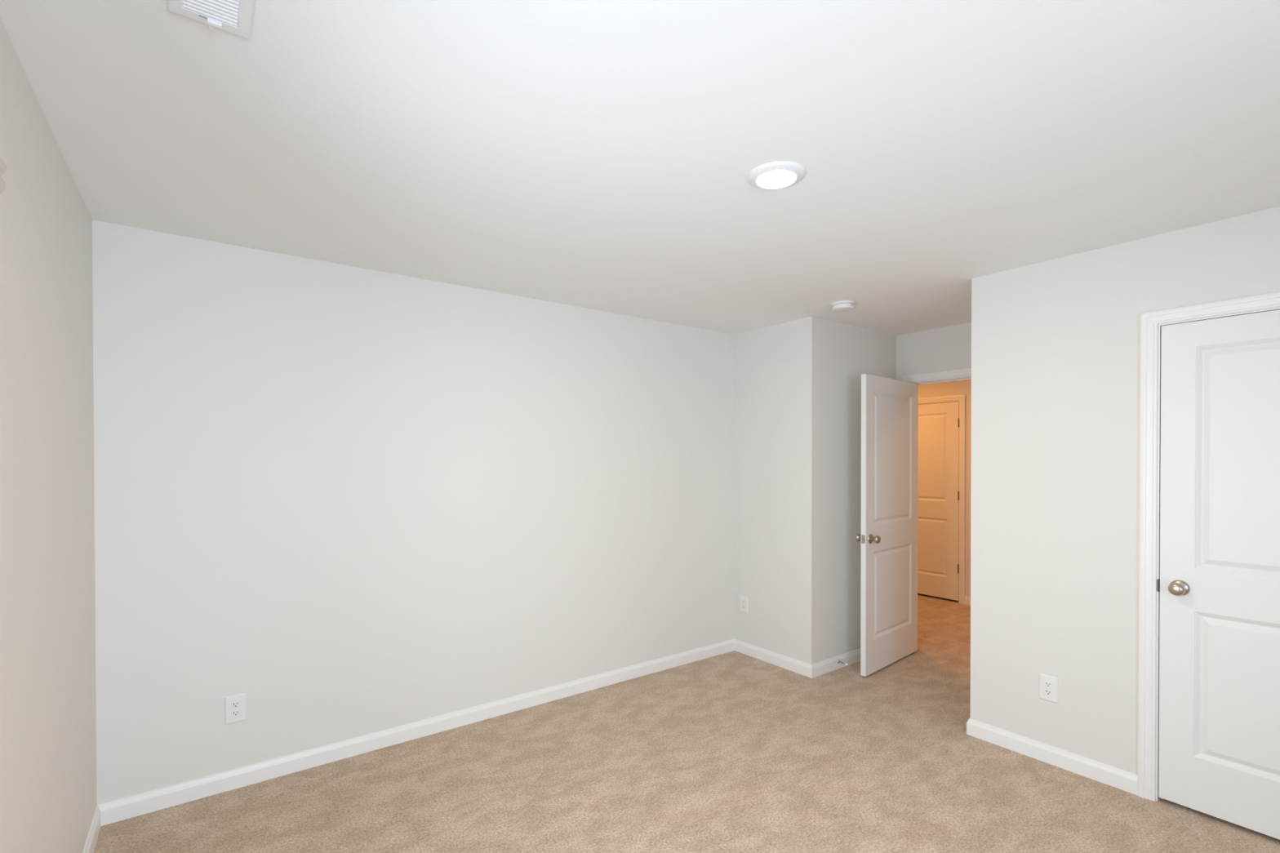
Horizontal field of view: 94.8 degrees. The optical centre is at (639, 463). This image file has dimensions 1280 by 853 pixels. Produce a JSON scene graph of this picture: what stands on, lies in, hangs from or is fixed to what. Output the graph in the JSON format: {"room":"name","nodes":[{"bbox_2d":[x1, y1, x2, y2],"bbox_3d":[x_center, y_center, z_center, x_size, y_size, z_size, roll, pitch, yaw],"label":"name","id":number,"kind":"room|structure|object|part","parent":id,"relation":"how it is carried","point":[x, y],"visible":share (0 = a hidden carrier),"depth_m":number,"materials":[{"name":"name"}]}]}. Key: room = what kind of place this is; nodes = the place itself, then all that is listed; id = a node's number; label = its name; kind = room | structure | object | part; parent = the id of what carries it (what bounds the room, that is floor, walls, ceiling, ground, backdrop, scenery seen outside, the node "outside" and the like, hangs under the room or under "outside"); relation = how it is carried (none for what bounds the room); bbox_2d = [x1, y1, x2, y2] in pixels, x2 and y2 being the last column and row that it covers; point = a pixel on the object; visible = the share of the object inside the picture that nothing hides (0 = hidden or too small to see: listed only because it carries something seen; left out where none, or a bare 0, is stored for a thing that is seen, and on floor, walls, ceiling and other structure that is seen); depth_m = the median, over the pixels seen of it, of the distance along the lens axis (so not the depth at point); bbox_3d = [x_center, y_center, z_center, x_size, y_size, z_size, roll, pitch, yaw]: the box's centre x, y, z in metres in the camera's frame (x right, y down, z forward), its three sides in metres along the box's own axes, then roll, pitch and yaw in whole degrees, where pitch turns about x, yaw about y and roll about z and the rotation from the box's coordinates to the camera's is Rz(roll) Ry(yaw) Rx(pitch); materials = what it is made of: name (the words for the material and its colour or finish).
{"room":"empty bedroom","nodes":[
{"label":"empty bedroom","id":0,"kind":"room"},
{"bbox_2d":[0,17,97,852],"bbox_3d":[-0.787,0.258,0.387,0.115,2.440,5.089,0,1,-37],"label":"wall","id":1,"kind":"structure","parent":0,"point":[48,802],"depth_m":1.59,"materials":[{"name":"paint"}]},
{"bbox_2d":[0,156,6,194],"bbox_3d":[-0.868,-0.544,0.621,0.044,0.060,1.270,0,1,-37],"label":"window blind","id":2,"kind":"object","parent":1,"relation":"attached to","point":[2,166],"visible":1,"depth_m":1.13,"materials":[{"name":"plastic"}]},
{"bbox_2d":[82,804,101,852],"bbox_3d":[-0.735,1.435,0.434,0.013,0.086,4.859,0,1,-37],"label":"baseboard","id":3,"kind":"structure","parent":1,"relation":"attached to","point":[91,839],"depth_m":2.24,"materials":[{"name":"paint"}]},
{"bbox_2d":[92,220,734,804],"bbox_3d":[-0.767,0.234,3.506,3.650,2.440,0.115,0,1,-37],"label":"wall","id":4,"kind":"structure","parent":0,"point":[350,502],"depth_m":2.98,"materials":[{"name":"paint"}]},
{"bbox_2d":[224,693,246,724],"bbox_3d":[-1.820,1.105,2.648,0.079,0.124,0.008,0,1,-37],"label":"wall outlet","id":5,"kind":"object","parent":4,"relation":"attached to","point":[236,704],"visible":1,"depth_m":2.65,"materials":[{"name":"white plastic"}]},
{"bbox_2d":[231,710,239,716],"bbox_3d":[-1.818,1.125,2.647,0.034,0.028,0.003,0,1,-37],"label":"receptacle","id":6,"kind":"object","parent":5,"relation":"attached to","point":[233,713],"depth_m":2.64,"materials":[{"name":"white plastic"}]},
{"bbox_2d":[231,701,239,708],"bbox_3d":[-1.818,1.086,2.646,0.034,0.028,0.003,0,1,-37],"label":"receptacle","id":7,"kind":"object","parent":5,"relation":"attached to","point":[234,704],"depth_m":2.64,"materials":[{"name":"white plastic"}]},
{"bbox_2d":[97,639,734,826],"bbox_3d":[-0.727,1.412,3.463,3.650,0.086,0.013,0,1,-37],"label":"baseboard","id":8,"kind":"structure","parent":4,"relation":"attached to","point":[118,810],"depth_m":2.97,"materials":[{"name":"paint"}]},
{"bbox_2d":[0,0,1279,335],"bbox_3d":[1.379,-1.044,3.051,6.788,0.120,6.780,0,1,-37],"label":"ceiling","id":9,"kind":"structure","parent":0,"point":[601,155],"depth_m":1.75,"materials":[{"name":"paint"}]},
{"bbox_2d":[166,0,254,39],"bbox_3d":[-0.855,-0.976,1.174,0.146,0.052,0.302,0,1,-37],"label":"ceiling vent","id":10,"kind":"object","parent":9,"relation":"in","point":[234,16],"visible":1,"depth_m":1.25,"materials":[{"name":"metal"}]},
{"bbox_3d":[-0.929,-0.955,1.286,0.026,0.010,0.034,0,1,-37],"label":"lever","id":11,"kind":"part","parent":10,"relation":"part of","materials":[{"name":"metal"}]},
{"bbox_2d":[747,161,805,189],"bbox_3d":[0.462,-0.966,1.993,0.190,0.019,0.190,0,1,-37],"label":"recessed light","id":12,"kind":"object","parent":9,"relation":"in","point":[775,175],"visible":1,"depth_m":1.96,"materials":[{"name":"white plastic"}]},
{"bbox_2d":[831,300,854,311],"bbox_3d":[1.255,-0.968,3.637,0.133,0.041,0.133,0,1,-37],"label":"smoke detector","id":13,"kind":"object","parent":9,"relation":"attached to","point":[843,305],"visible":1,"depth_m":3.60,"materials":[{"name":"white plastic"}]},
{"bbox_3d":[1.255,-0.982,3.637,0.133,0.012,0.133,0,1,-37],"label":"mounting plate","id":14,"kind":"part","parent":13,"relation":"part of","materials":[{"name":"white plastic"}]},
{"bbox_2d":[93,593,1279,852],"bbox_3d":[1.382,1.516,3.070,6.788,0.120,6.780,0,1,-37],"label":"floor","id":15,"kind":"structure","parent":0,"point":[731,752],"depth_m":2.63,"materials":[{"name":"carpet"}]},
{"bbox_2d":[734,316,896,664],"bbox_3d":[1.367,0.224,4.579,1.053,2.440,0.719,0,1,-37],"label":"wall","id":16,"kind":"structure","parent":0,"point":[797,383],"depth_m":4.19,"materials":[{"name":"paint"}]},
{"bbox_2d":[740,595,747,613],"bbox_3d":[0.789,1.072,4.473,0.008,0.124,0.079,0,1,-37],"label":"wall outlet","id":17,"kind":"object","parent":16,"relation":"attached to","point":[744,600],"visible":1,"depth_m":4.47,"materials":[{"name":"white plastic"}]},
{"bbox_2d":[734,639,812,678],"bbox_3d":[0.945,1.404,4.263,0.013,0.086,0.732,0,1,-37],"label":"baseboard","id":18,"kind":"structure","parent":16,"relation":"attached to","point":[802,668],"depth_m":4.23,"materials":[{"name":"paint"}]},
{"bbox_2d":[811,648,860,678],"bbox_3d":[1.582,1.403,4.290,1.066,0.086,0.013,0,1,-37],"label":"baseboard","id":19,"kind":"structure","parent":16,"relation":"attached to","point":[830,664],"depth_m":4.12,"materials":[{"name":"paint"}]},
{"bbox_2d":[837,659,848,665],"bbox_3d":[1.419,1.395,4.115,0.023,0.023,0.075,0,1,-37],"label":"door stop","id":20,"kind":"object","parent":16,"relation":"attached to","point":[838,660],"visible":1,"depth_m":4.12,"materials":[{"name":"white metal"}]},
{"bbox_2d":[855,373,918,676],"bbox_3d":[1.803,0.414,4.225,0.832,2.029,0.167,0,1,-42],"label":"door","id":21,"kind":"structure","parent":16,"relation":"in","point":[888,537],"depth_m":4.17,"materials":[{"name":"paint"}]},
{"bbox_3d":[1.509,0.510,4.037,0.054,0.054,0.054,0,1,-42],"label":"knob","id":22,"kind":"part","parent":21,"relation":"part of","materials":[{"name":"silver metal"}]},
{"bbox_3d":[1.501,0.510,3.954,0.002,0.057,0.024,0,1,-42],"label":"latch plate","id":23,"kind":"part","parent":21,"relation":"part of","materials":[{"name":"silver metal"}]},
{"bbox_3d":[1.563,0.510,3.977,0.065,0.065,0.014,0,1,-42],"label":"rose plate","id":24,"kind":"part","parent":21,"relation":"part of","materials":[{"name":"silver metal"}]},
{"bbox_3d":[1.585,0.511,3.953,0.054,0.054,0.054,0,1,-42],"label":"knob","id":25,"kind":"part","parent":21,"relation":"part of","materials":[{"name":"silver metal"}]},
{"bbox_2d":[901,367,971,385],"bbox_3d":[2.363,0.386,4.222,0.151,2.120,0.946,0,1,-37],"label":"door frame","id":26,"kind":"structure","parent":16,"relation":"attached to","point":[965,374],"depth_m":4.33,"materials":[{"name":"paint"}]},
{"bbox_2d":[896,322,971,380],"bbox_3d":[1.894,0.222,4.848,0.115,2.440,4.300,0,1,-37],"label":"wall","id":27,"kind":"structure","parent":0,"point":[948,348],"depth_m":4.36,"materials":[{"name":"paint"}]},
{"bbox_2d":[918,379,971,596],"bbox_3d":[3.380,0.212,5.958,0.115,2.440,4.300,0,1,-37],"label":"wall","id":28,"kind":"structure","parent":0,"point":[962,387],"depth_m":5.96,"materials":[{"name":"paint"}]},
{"bbox_2d":[917,401,959,600],"bbox_3d":[3.010,0.387,6.335,0.101,2.040,0.814,0,1,-37],"label":"door","id":29,"kind":"structure","parent":28,"relation":"in","point":[938,479],"depth_m":6.19,"materials":[{"name":"paint"}]},
{"bbox_2d":[918,394,965,604],"bbox_3d":[3.058,0.364,6.377,0.133,2.129,0.942,0,1,-37],"label":"door frame","id":30,"kind":"structure","parent":28,"relation":"attached to","point":[961,398],"depth_m":5.99,"materials":[{"name":"paint"}]},
{"bbox_2d":[964,595,970,605],"bbox_3d":[3.957,1.395,5.090,0.013,0.086,2.206,0,1,-37],"label":"baseboard","id":31,"kind":"structure","parent":28,"relation":"attached to","point":[967,599],"depth_m":5.95,"materials":[{"name":"paint"}]},
{"bbox_2d":[970,206,1279,774],"bbox_3d":[2.781,0.243,1.890,0.115,2.440,3.227,0,1,-37],"label":"wall","id":32,"kind":"structure","parent":0,"point":[1055,344],"depth_m":2.78,"materials":[{"name":"paint"}]},
{"bbox_2d":[1039,673,1057,703],"bbox_3d":[1.985,1.095,2.861,0.008,0.124,0.079,0,1,-37],"label":"wall outlet","id":33,"kind":"object","parent":32,"relation":"attached to","point":[1048,685],"visible":1,"depth_m":2.86,"materials":[{"name":"white plastic"}]},
{"bbox_2d":[1044,688,1052,696],"bbox_3d":[1.983,1.114,2.859,0.003,0.028,0.034,0,1,-37],"label":"receptacle","id":34,"kind":"object","parent":33,"relation":"attached to","point":[1047,692],"depth_m":2.86,"materials":[{"name":"white plastic"}]},
{"bbox_2d":[1044,680,1052,688],"bbox_3d":[1.983,1.075,2.859,0.003,0.028,0.034,0,1,-37],"label":"receptacle","id":35,"kind":"object","parent":33,"relation":"attached to","point":[1047,684],"depth_m":2.86,"materials":[{"name":"white plastic"}]},
{"bbox_2d":[966,718,1137,795],"bbox_3d":[1.974,1.414,2.875,0.013,0.086,0.721,0,1,-37],"label":"baseboard","id":36,"kind":"structure","parent":32,"relation":"attached to","point":[1126,781],"depth_m":2.83,"materials":[{"name":"paint"}]},
{"bbox_2d":[1137,291,1279,801],"bbox_3d":[2.501,0.404,2.252,0.133,2.114,0.896,0,1,-37],"label":"door frame","id":37,"kind":"structure","parent":32,"relation":"attached to","point":[1151,322],"depth_m":2.54,"materials":[{"name":"paint"}]},
{"bbox_3d":[2.241,0.525,2.542,0.033,0.057,0.006,0,1,-37],"label":"strike plate","id":38,"kind":"part","parent":37,"relation":"part of","materials":[{"name":"grey metal"}]},
{"bbox_2d":[1158,309,1279,839],"bbox_3d":[2.450,0.427,2.215,0.101,2.027,0.762,0,1,-37],"label":"door","id":39,"kind":"structure","parent":32,"relation":"in","point":[1220,620],"depth_m":2.38,"materials":[{"name":"paint"}]},
{"bbox_3d":[2.241,0.524,2.455,0.054,0.054,0.054,0,1,-37],"label":"knob","id":40,"kind":"part","parent":39,"relation":"part of","materials":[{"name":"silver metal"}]},
{"bbox_3d":[2.268,0.524,2.475,0.014,0.065,0.065,0,1,-37],"label":"rose plate","id":41,"kind":"part","parent":39,"relation":"part of","materials":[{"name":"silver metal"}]}
]}

